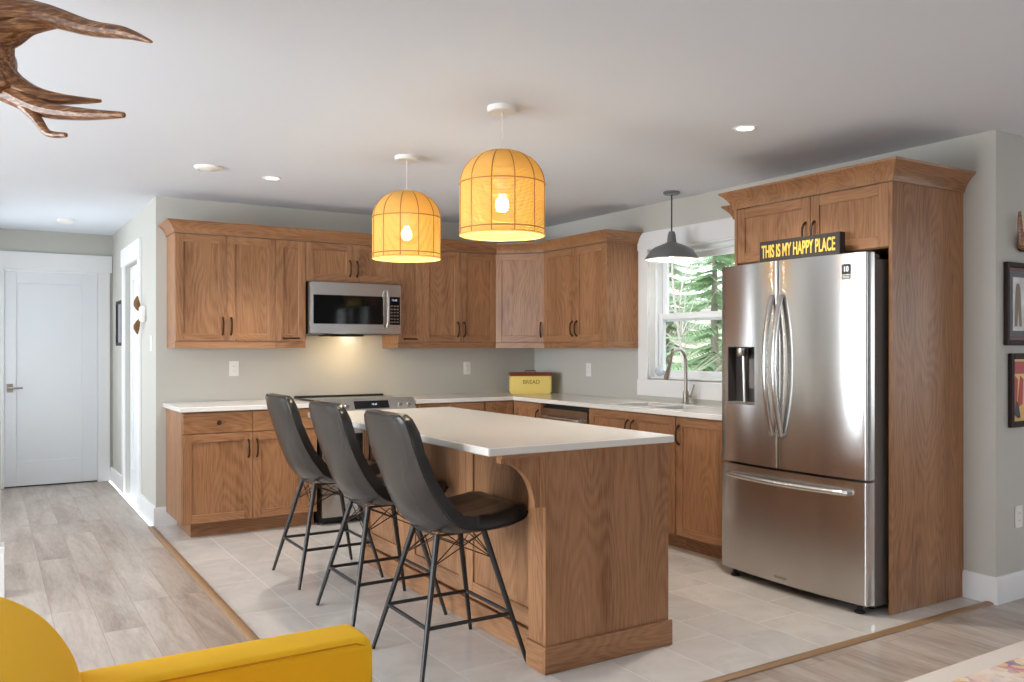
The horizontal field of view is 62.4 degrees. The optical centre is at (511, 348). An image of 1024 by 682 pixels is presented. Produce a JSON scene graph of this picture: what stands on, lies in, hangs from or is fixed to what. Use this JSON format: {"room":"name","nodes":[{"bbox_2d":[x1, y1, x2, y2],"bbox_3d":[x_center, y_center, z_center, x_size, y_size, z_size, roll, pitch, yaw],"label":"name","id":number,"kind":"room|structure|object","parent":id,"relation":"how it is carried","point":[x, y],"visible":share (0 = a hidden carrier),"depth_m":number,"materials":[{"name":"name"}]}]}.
{"room":"open-plan kitchen","nodes":[
{"label":"open-plan kitchen","id":0,"kind":"room"},
{"bbox_2d":[0,421,0,546],"bbox_3d":[-3.261,0.853,4.194,1.240,0.930,0.120,0,0,-32],"label":"wall","id":1,"kind":"structure","parent":0,"point":[0,421],"depth_m":4.47,"materials":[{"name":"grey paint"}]},
{"bbox_2d":[0,542,4,597],"bbox_3d":[-3.253,1.183,4.199,1.258,0.270,0.150,0,0,-32],"label":"baseboard","id":2,"kind":"structure","parent":1,"relation":"attached to","point":[2,548],"depth_m":4.46,"materials":[{"name":"white"}]},
{"bbox_2d":[0,228,112,466],"bbox_3d":[-4.493,0.095,8.196,1.362,2.447,0.120,0,0,-32],"label":"wall","id":3,"kind":"structure","parent":0,"point":[18,240],"depth_m":8.24,"materials":[{"name":"grey paint"}]},
{"bbox_2d":[0,251,111,488],"bbox_3d":[-4.458,0.201,8.189,1.055,2.235,0.149,0,0,-32],"label":"door","id":4,"kind":"structure","parent":3,"relation":"in","point":[55,319],"depth_m":8.19,"materials":[{"name":"white wood"}]},
{"bbox_2d":[113,199,152,503],"bbox_3d":[-3.293,0.095,7.439,0.120,2.447,2.430,0,0,-32],"label":"wall","id":5,"kind":"structure","parent":0,"point":[140,225],"depth_m":7.44,"materials":[{"name":"grey paint"}]},
{"bbox_2d":[111,467,121,491],"bbox_3d":[-3.775,1.248,8.088,0.016,0.140,0.820,0,0,-32],"label":"baseboard","id":6,"kind":"structure","parent":5,"relation":"attached to","point":[116,477],"depth_m":8.07,"materials":[{"name":"white"}]},
{"bbox_2d":[116,300,121,345],"bbox_3d":[-3.668,-0.237,7.907,0.021,0.420,0.400,0,0,-32],"label":"picture","id":7,"kind":"object","parent":5,"relation":"attached to","point":[118,303],"visible":0.73,"depth_m":7.96,"materials":[{"name":"black"}]},
{"bbox_2d":[118,304,120,342],"bbox_3d":[-3.662,-0.237,7.910,0.002,0.362,0.342,0,0,-32],"label":"print","id":8,"kind":"object","parent":7,"relation":"attached to","point":[119,305],"depth_m":7.96,"materials":[{"name":"grey"}]},
{"bbox_2d":[120,238,141,510],"bbox_3d":[-3.256,0.210,7.316,0.106,2.215,1.090,0,0,-32],"label":"door","id":9,"kind":"structure","parent":5,"relation":"in","point":[132,252],"depth_m":7.52,"materials":[{"name":"white wood"}]},
{"bbox_2d":[133,296,145,334],"bbox_3d":[-2.952,-0.267,6.704,0.073,0.311,0.180,0,0,-32],"label":"sprig","id":10,"kind":"object","parent":5,"relation":"attached to","point":[141,310],"visible":1,"depth_m":6.73,"materials":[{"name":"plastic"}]},
{"bbox_2d":[150,335,151,350],"bbox_3d":[-2.745,-0.042,6.432,0.008,0.116,0.072,0,0,-32],"label":"light switch","id":11,"kind":"object","parent":5,"relation":"attached to","point":[151,335],"visible":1,"depth_m":6.42,"materials":[{"name":"white plastic"}]},
{"bbox_2d":[139,494,176,526],"bbox_3d":[-2.765,1.248,6.598,0.164,0.140,0.716,0,0,-32],"label":"baseboard","id":12,"kind":"structure","parent":5,"relation":"attached to","point":[157,516],"depth_m":6.31,"materials":[{"name":"white"}]},
{"bbox_2d":[153,196,533,506],"bbox_3d":[-1.182,0.095,7.248,3.508,2.447,0.120,0,0,-32],"label":"wall","id":13,"kind":"structure","parent":0,"point":[327,365],"depth_m":6.82,"materials":[{"name":"grey paint"}]},
{"bbox_2d":[167,232,275,347],"bbox_3d":[-2.174,-0.418,6.347,0.721,0.828,0.364,0,0,-32],"label":"upper cabinet","id":14,"kind":"object","parent":13,"relation":"attached to","point":[221,290],"visible":1,"depth_m":6.22,"materials":[{"name":"brown wood"}]},
{"bbox_2d":[158,218,643,253],"bbox_3d":[-0.837,-0.875,6.767,3.696,0.085,1.081,0,0,-10],"label":"crown molding","id":15,"kind":"structure","parent":14,"relation":"attached to","point":[169,226],"depth_m":6.61,"materials":[{"name":"brown wood"}]},
{"bbox_2d":[229,361,238,375],"bbox_3d":[-2.157,0.155,6.567,0.072,0.116,0.008,0,0,-32],"label":"wall outlet","id":16,"kind":"object","parent":13,"relation":"attached to","point":[233,365],"visible":1,"depth_m":6.56,"materials":[{"name":"white plastic"}]},
{"bbox_2d":[232,364,235,372],"bbox_3d":[-2.156,0.155,6.565,0.034,0.068,0.002,0,0,-32],"label":"receptacle","id":17,"kind":"object","parent":16,"relation":"attached to","point":[233,365],"depth_m":6.56,"materials":[{"name":"white plastic"}]},
{"bbox_2d":[275,239,305,347],"bbox_3d":[-1.768,-0.418,6.599,0.232,0.828,0.364,0,0,-32],"label":"upper cabinet","id":18,"kind":"object","parent":13,"relation":"attached to","point":[290,254],"visible":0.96,"depth_m":6.48,"materials":[{"name":"brown wood"}]},
{"bbox_2d":[306,241,397,284],"bbox_3d":[-1.341,-0.678,6.864,0.771,0.308,0.364,0,0,-32],"label":"upper cabinet","id":19,"kind":"object","parent":13,"relation":"attached to","point":[325,262],"visible":0.88,"depth_m":6.71,"materials":[{"name":"brown wood"}]},
{"bbox_2d":[306,281,400,336],"bbox_3d":[-1.314,-0.309,6.823,0.758,0.422,0.462,0,0,-32],"label":"microwave","id":20,"kind":"object","parent":19,"relation":"attached to","point":[333,309],"visible":0.99,"depth_m":6.66,"materials":[{"name":"silver metal"}]},
{"bbox_2d":[382,263,422,347],"bbox_3d":[-0.917,-0.418,7.127,0.226,0.828,0.364,0,0,-32],"label":"upper cabinet","id":21,"kind":"object","parent":13,"relation":"attached to","point":[410,275],"visible":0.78,"depth_m":7.02,"materials":[{"name":"brown wood"}]},
{"bbox_2d":[423,250,495,347],"bbox_3d":[-0.516,-0.418,7.375,0.714,0.828,0.364,0,0,-32],"label":"upper cabinet","id":22,"kind":"object","parent":13,"relation":"attached to","point":[459,288],"visible":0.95,"depth_m":7.24,"materials":[{"name":"brown wood"}]},
{"bbox_2d":[464,362,470,373],"bbox_3d":[-0.405,0.175,7.654,0.072,0.116,0.008,0,0,-32],"label":"wall outlet","id":23,"kind":"object","parent":13,"relation":"attached to","point":[467,365],"visible":1,"depth_m":7.65,"materials":[{"name":"white plastic"}]},
{"bbox_2d":[0,0,1023,234],"bbox_3d":[0.212,-1.179,3.965,10.900,0.100,12.270,0,0,-32],"label":"ceiling","id":24,"kind":"structure","parent":0,"point":[621,104],"depth_m":3.71,"materials":[{"name":"white paint"}]},
{"bbox_2d":[56,218,74,223],"bbox_3d":[-3.894,-1.112,7.379,0.150,0.034,0.150,0,0,-32],"label":"smoke detector","id":25,"kind":"object","parent":24,"relation":"attached to","point":[60,220],"visible":1,"depth_m":7.33,"materials":[{"name":"white plastic"}]},
{"bbox_2d":[0,0,152,137],"bbox_3d":[-1.656,-0.829,2.219,1.163,0.598,1.071,0,0,-32],"label":"antler chandelier","id":26,"kind":"object","parent":24,"relation":"hanging from","point":[20,20],"visible":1,"depth_m":2.16,"materials":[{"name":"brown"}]},
{"bbox_2d":[194,164,223,171],"bbox_3d":[-1.885,-1.118,5.259,0.176,0.022,0.176,0,0,-32],"label":"recessed light","id":27,"kind":"object","parent":24,"relation":"in","point":[201,167],"visible":1,"depth_m":5.21,"materials":[{"name":"white plastic"}]},
{"bbox_2d":[262,176,281,179],"bbox_3d":[-1.588,-1.126,5.598,0.124,0.006,0.124,0,0,-32],"label":"recessed light","id":28,"kind":"object","parent":24,"relation":"in","point":[264,177],"visible":1,"depth_m":5.59,"materials":[{"name":"white plastic"}]},
{"bbox_2d":[372,154,440,262],"bbox_3d":[-0.620,-0.827,4.973,0.406,0.604,0.406,0,0,37],"label":"pendant lamp","id":29,"kind":"object","parent":24,"relation":"hanging from","point":[404,208],"visible":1,"depth_m":4.83,"materials":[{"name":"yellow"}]},
{"bbox_2d":[459,103,545,241],"bbox_3d":[-0.045,-0.827,3.952,0.406,0.604,0.406,0,0,17],"label":"pendant lamp","id":30,"kind":"object","parent":24,"relation":"hanging from","point":[506,170],"visible":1,"depth_m":3.80,"materials":[{"name":"yellow fabric"}]},
{"bbox_2d":[498,179,506,193],"bbox_3d":[-0.045,-0.779,3.952,0.044,0.120,0.043,0,0,-32],"label":"socket","id":31,"kind":"object","parent":30,"relation":"attached to","point":[498,179],"depth_m":3.93,"materials":[{"name":"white plastic"}]},
{"bbox_2d":[645,190,698,262],"bbox_3d":[1.149,-0.884,6.087,0.386,0.490,0.386,0,0,-32],"label":"pendant","id":32,"kind":"object","parent":24,"relation":"hanging from","point":[671,251],"visible":1,"depth_m":6.02,"materials":[{"name":"grey metal"}]},
{"bbox_2d":[733,125,757,131],"bbox_3d":[1.193,-1.126,4.329,0.124,0.006,0.124,0,0,-32],"label":"recessed light","id":33,"kind":"object","parent":24,"relation":"in","point":[742,128],"visible":1,"depth_m":4.33,"materials":[{"name":"white plastic"}]},
{"bbox_2d":[1,481,1023,681],"bbox_3d":[0.169,1.343,3.938,10.800,0.050,12.270,0,0,-32],"label":"floor","id":34,"kind":"structure","parent":0,"point":[723,623],"depth_m":4.24,"materials":[{"name":"tile"}]},
{"bbox_2d":[0,597,371,681],"bbox_3d":[-0.499,0.905,1.435,0.938,0.828,1.160,0,0,-32],"label":"armchair","id":35,"kind":"object","parent":34,"relation":"on","point":[31,649],"visible":1,"depth_m":1.87,"materials":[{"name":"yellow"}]},
{"bbox_2d":[166,408,316,536],"bbox_3d":[-2.004,0.877,6.282,0.954,0.880,0.654,0,0,-32],"label":"base cabinet","id":36,"kind":"object","parent":34,"relation":"on","point":[227,471],"visible":0.8,"depth_m":6.00,"materials":[{"name":"brown wood"}]},
{"bbox_2d":[163,399,309,412],"bbox_3d":[-2.010,0.420,6.281,0.983,0.032,0.649,0,0,-32],"label":"countertop","id":37,"kind":"structure","parent":36,"relation":"on","point":[209,406],"depth_m":6.03,"materials":[{"name":"white stone"}]},
{"bbox_2d":[265,393,383,589],"bbox_3d":[-1.096,0.789,4.942,0.624,1.061,0.506,0,0,-32],"label":"bar stool","id":38,"kind":"object","parent":34,"relation":"on","point":[296,446],"visible":0.84,"depth_m":4.75,"materials":[{"name":"leather"}]},
{"bbox_2d":[269,393,379,476],"bbox_3d":[-1.096,0.499,4.942,0.612,0.481,0.476,0,0,-32],"label":"cushion","id":39,"kind":"object","parent":38,"relation":"on","point":[296,446],"depth_m":4.70,"materials":[{"name":"leather"}]},
{"bbox_2d":[294,393,415,524],"bbox_3d":[-1.243,0.849,6.709,0.764,0.938,0.722,0,0,-32],"label":"range","id":40,"kind":"object","parent":34,"relation":"on","point":[329,509],"visible":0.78,"depth_m":6.40,"materials":[{"name":"silver metal"}]},
{"bbox_2d":[295,395,398,400],"bbox_3d":[-1.270,0.396,6.753,0.764,0.010,0.570,0,0,-32],"label":"cooktop","id":41,"kind":"object","parent":40,"relation":"in","point":[314,397],"depth_m":6.76,"materials":[{"name":"black glass"}]},
{"bbox_2d":[309,400,448,626],"bbox_3d":[-0.677,0.789,4.257,0.624,1.061,0.506,0,0,-32],"label":"bar stool","id":42,"kind":"object","parent":34,"relation":"on","point":[346,462],"visible":0.72,"depth_m":4.07,"materials":[{"name":"leather"}]},
{"bbox_2d":[312,400,446,499],"bbox_3d":[-0.677,0.499,4.257,0.612,0.481,0.476,0,0,-32],"label":"cushion","id":43,"kind":"object","parent":42,"relation":"on","point":[346,462],"depth_m":4.02,"materials":[{"name":"leather"}]},
{"bbox_2d":[364,409,527,681],"bbox_3d":[-0.288,0.789,3.629,0.624,1.061,0.506,0,0,-32],"label":"bar stool","id":44,"kind":"object","parent":34,"relation":"on","point":[396,444],"visible":1,"depth_m":3.47,"materials":[{"name":"leather"}]},
{"bbox_2d":[369,409,526,528],"bbox_3d":[-0.288,0.499,3.629,0.612,0.481,0.476,0,0,-32],"label":"cushion","id":45,"kind":"object","parent":44,"relation":"on","point":[396,444],"depth_m":3.43,"materials":[{"name":"leather"}]},
{"bbox_2d":[415,401,483,410],"bbox_3d":[-0.657,0.877,7.118,0.652,0.880,0.654,0,0,-32],"label":"base cabinet","id":46,"kind":"object","parent":34,"relation":"on","point":[479,405],"visible":0.16,"depth_m":6.92,"materials":[{"name":"brown wood"}]},
{"bbox_2d":[484,400,545,417],"bbox_3d":[0.103,0.877,7.366,0.898,0.880,1.034,0,0,-32],"label":"base cabinet","id":47,"kind":"object","parent":34,"relation":"on","point":[512,407],"visible":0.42,"depth_m":7.08,"materials":[{"name":"brown wood"}]},
{"bbox_2d":[396,392,721,420],"bbox_3d":[0.378,0.420,6.310,1.545,0.032,3.117,0,0,-32],"label":"countertop","id":48,"kind":"structure","parent":47,"relation":"on","point":[702,411],"depth_m":6.49,"materials":[{"name":"white stone"}]},
{"bbox_2d":[508,370,551,393],"bbox_3d":[0.164,0.298,7.621,0.380,0.210,0.182,0,0,-6],"label":"tin","id":49,"kind":"object","parent":48,"relation":"on","point":[535,382],"visible":1,"depth_m":7.54,"materials":[{"name":"yellow metal"}]},
{"bbox_2d":[664,347,694,403],"bbox_3d":[1.202,0.197,6.070,0.267,0.412,0.110,0,0,-40],"label":"faucet","id":50,"kind":"object","parent":48,"relation":"on","point":[686,396],"visible":1,"depth_m":6.13,"materials":[{"name":"silver metal"}]},
{"bbox_2d":[363,430,671,674],"bbox_3d":[-0.211,0.868,4.456,0.910,0.898,2.149,0,0,-32],"label":"kitchen island","id":51,"kind":"object","parent":34,"relation":"on","point":[584,574],"visible":0.65,"depth_m":3.65,"materials":[{"name":"brown wood"}]},
{"bbox_2d":[308,407,673,456],"bbox_3d":[-0.254,0.402,4.442,0.962,0.032,2.170,0,0,-32],"label":"island countertop","id":52,"kind":"structure","parent":51,"relation":"on","point":[484,433],"depth_m":3.85,"materials":[{"name":"white stone"}]},
{"bbox_2d":[540,403,588,423],"bbox_3d":[0.630,0.879,6.707,0.659,0.876,0.630,0,0,-32],"label":"dishwasher","id":53,"kind":"object","parent":34,"relation":"on","point":[575,414],"visible":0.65,"depth_m":6.53,"materials":[{"name":"silver metal"}]},
{"bbox_2d":[148,526,993,681],"bbox_3d":[-0.086,1.312,5.299,3.439,0.010,4.309,0,0,-32],"label":"trim","id":54,"kind":"structure","parent":34,"relation":"on","point":[233,617],"depth_m":3.98,"materials":[{"name":"brown wood"}]},
{"bbox_2d":[589,408,685,548],"bbox_3d":[1.064,0.877,6.048,0.654,0.880,0.935,0,0,-32],"label":"base cabinet","id":55,"kind":"object","parent":34,"relation":"on","point":[655,423],"visible":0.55,"depth_m":5.66,"materials":[{"name":"brown wood"}]},
{"bbox_2d":[675,416,729,559],"bbox_3d":[1.445,0.877,5.434,0.654,0.880,0.507,0,0,-32],"label":"base cabinet","id":56,"kind":"object","parent":34,"relation":"on","point":[698,441],"visible":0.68,"depth_m":5.33,"materials":[{"name":"brown wood"}]},
{"bbox_2d":[722,252,888,613],"bbox_3d":[1.742,0.420,4.726,0.817,1.794,0.974,0,0,-32],"label":"refrigerator","id":57,"kind":"object","parent":34,"relation":"on","point":[805,341],"visible":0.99,"depth_m":4.41,"materials":[{"name":"grey metal"}]},
{"bbox_2d":[760,231,844,262],"bbox_3d":[1.555,-0.539,4.562,0.047,0.122,0.530,0,0,-32],"label":"wooden sign","id":58,"kind":"object","parent":57,"relation":"on","point":[833,243],"visible":0.99,"depth_m":4.52,"materials":[{"name":"black"}]},
{"bbox_2d":[735,181,962,614],"bbox_3d":[1.854,0.241,4.775,0.652,2.151,1.039,0,0,-32],"label":"cabinet","id":59,"kind":"object","parent":34,"relation":"on","point":[918,229],"visible":0.73,"depth_m":4.34,"materials":[{"name":"brown wood"}]},
{"bbox_2d":[718,156,975,209],"bbox_3d":[1.839,-0.880,4.766,0.687,0.100,1.175,0,0,-32],"label":"crown molding","id":60,"kind":"structure","parent":59,"relation":"attached to","point":[896,168],"depth_m":4.40,"materials":[{"name":"brown wood"}]},
{"bbox_2d":[904,641,1023,681],"bbox_3d":[3.741,1.312,3.226,3.680,0.010,2.495,0,0,-32],"label":"area rug","id":61,"kind":"object","parent":34,"relation":"on","point":[1005,664],"visible":1,"depth_m":3.44,"materials":[{"name":"beige carpet"}]},
{"bbox_2d":[534,130,1010,576],"bbox_3d":[1.418,0.095,6.242,0.150,2.447,4.330,0,0,-32],"label":"wall","id":62,"kind":"structure","parent":0,"point":[987,196],"depth_m":4.46,"materials":[{"name":"grey paint"}]},
{"bbox_2d":[493,253,544,347],"bbox_3d":[0.121,-0.418,7.599,0.622,0.828,0.656,0,0,-32],"label":"upper cabinet","id":63,"kind":"object","parent":62,"relation":"attached to","point":[520,276],"visible":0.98,"depth_m":7.38,"materials":[{"name":"brown wood"}]},
{"bbox_2d":[586,363,590,376],"bbox_3d":[0.662,0.183,7.310,0.008,0.116,0.072,0,0,-32],"label":"wall outlet","id":64,"kind":"object","parent":62,"relation":"attached to","point":[588,365],"visible":1,"depth_m":7.30,"materials":[{"name":"white plastic"}]},
{"bbox_2d":[544,242,637,347],"bbox_3d":[0.631,-0.418,7.022,0.364,0.828,0.884,0,0,-32],"label":"upper cabinet","id":65,"kind":"object","parent":62,"relation":"attached to","point":[591,291],"visible":1,"depth_m":6.74,"materials":[{"name":"brown wood"}]},
{"bbox_2d":[637,217,734,400],"bbox_3d":[1.415,-0.272,6.221,0.176,1.282,1.318,0,0,-32],"label":"window","id":66,"kind":"structure","parent":62,"relation":"in","point":[653,277],"depth_m":6.56,"materials":[{"name":"white"}]},
{"bbox_2d":[655,367,662,375],"bbox_3d":[1.146,0.095,6.591,0.066,0.234,0.066,0,0,-32],"label":"suncatcher","id":67,"kind":"object","parent":66,"relation":"hanging from","point":[659,370],"visible":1,"depth_m":6.57,"materials":[{"name":"clear glass"}]},
{"bbox_3d":[1.629,-0.418,5.412,0.364,0.828,0.267,0,0,-32],"label":"upper cabinet","id":68,"kind":"object","parent":62,"relation":"attached to","visible":0},
{"bbox_2d":[721,205,734,219],"bbox_3d":[1.587,-0.875,5.454,0.390,0.085,0.275,0,0,-32],"label":"crown molding","id":69,"kind":"structure","parent":68,"relation":"on","point":[728,208],"depth_m":5.44,"materials":[{"name":"brown wood"}]},
{"bbox_2d":[1011,134,1023,572],"bbox_3d":[3.887,0.095,5.296,3.050,2.447,0.120,0,0,-32],"label":"wall","id":70,"kind":"structure","parent":0,"point":[1017,142],"depth_m":4.47,"materials":[{"name":"grey paint"}]},
{"bbox_2d":[962,570,1023,604],"bbox_3d":[3.808,1.248,5.265,3.216,0.140,0.183,0,0,-32],"label":"baseboard","id":71,"kind":"structure","parent":70,"relation":"attached to","point":[999,590],"depth_m":4.41,"materials":[{"name":"white"}]},
{"bbox_2d":[1004,261,1023,344],"bbox_3d":[2.739,-0.234,4.500,0.420,0.435,0.021,0,0,-32],"label":"framed photograph","id":72,"kind":"object","parent":70,"relation":"attached to","point":[1013,271],"visible":1,"depth_m":4.44,"materials":[{"name":"black wood"}]},
{"bbox_2d":[1013,277,1023,330],"bbox_3d":[2.737,-0.234,4.503,0.266,0.281,0.002,0,0,-32],"label":"print","id":73,"kind":"object","parent":72,"relation":"attached to","point":[1018,282],"depth_m":4.46},
{"bbox_2d":[1008,353,1023,427],"bbox_3d":[2.743,0.219,4.503,0.345,0.388,0.021,0,0,-32],"label":"framed poster","id":74,"kind":"object","parent":70,"relation":"attached to","point":[1015,360],"visible":1,"depth_m":4.45,"materials":[{"name":"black paper"}]},
{"bbox_2d":[1015,359,1023,420],"bbox_3d":[2.740,0.219,4.508,0.287,0.330,0.002,0,0,-32],"label":"print","id":75,"kind":"object","parent":74,"relation":"attached to","point":[1019,363],"depth_m":4.47},
{"bbox_2d":[1015,505,1022,527],"bbox_3d":[2.680,0.888,4.472,0.072,0.116,0.008,0,0,-32],"label":"wall outlet","id":76,"kind":"object","parent":70,"relation":"attached to","point":[1018,509],"visible":1,"depth_m":4.47,"materials":[{"name":"white plastic"}]},
{"bbox_2d":[1018,510,1020,522],"bbox_3d":[2.681,0.888,4.469,0.034,0.068,0.002,0,0,-32],"label":"receptacle","id":77,"kind":"object","parent":76,"relation":"attached to","point":[1019,511],"depth_m":4.47,"materials":[{"name":"white plastic"}]},
{"bbox_2d":[1017,211,1023,251],"bbox_3d":[2.731,-0.615,4.479,0.220,0.206,0.048,0,0,-32],"label":"antler mount","id":78,"kind":"object","parent":70,"relation":"attached to","point":[1019,219],"visible":1,"depth_m":4.42,"materials":[{"name":"brown"}]},
{"label":"outside","id":79,"kind":"structure","parent":0,"visible":0},
{"bbox_2d":[669,305,721,370],"bbox_3d":[9.205,-0.409,26.560,34.000,5.433,46.000,0,0,-32],"label":"yard","id":80,"kind":"structure","parent":79,"point":[691,346],"depth_m":29.59,"materials":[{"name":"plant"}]},
{"bbox_2d":[666,262,721,371],"bbox_3d":[2.031,0.187,10.008,1.866,3.967,1.524,0,0,-10],"label":"bare sapling","id":81,"kind":"object","parent":80,"relation":"on","point":[672,275],"visible":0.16,"depth_m":9.94,"materials":[{"name":"beige"}]},
{"bbox_2d":[666,330,721,370],"bbox_3d":[1.337,0.984,8.588,1.539,2.377,1.638,0,0,-32],"label":"bare sapling","id":82,"kind":"object","parent":80,"relation":"on","point":[677,330],"visible":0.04,"depth_m":8.42,"materials":[{"name":"beige"}]},
{"bbox_2d":[666,250,721,370],"bbox_3d":[3.300,-1.768,17.694,3.650,6.501,3.778,0,0,0],"label":"spruce tree","id":83,"kind":"object","parent":80,"relation":"on","point":[670,326],"visible":0.1,"depth_m":17.33,"materials":[{"name":"green plant"}]},
{"bbox_2d":[666,247,734,371],"bbox_3d":[3.022,-0.334,12.176,2.410,4.608,2.708,0,0,-29],"label":"spruce tree","id":84,"kind":"object","parent":80,"relation":"on","point":[706,281],"visible":0.25,"depth_m":12.32,"materials":[{"name":"green plant"}]},
{"bbox_2d":[670,246,734,371],"bbox_3d":[6.328,-3.279,22.493,5.518,8.206,5.512,0,0,24],"label":"spruce tree","id":85,"kind":"object","parent":80,"relation":"on","point":[728,256],"visible":0.02,"depth_m":22.63,"materials":[{"name":"green plant"}]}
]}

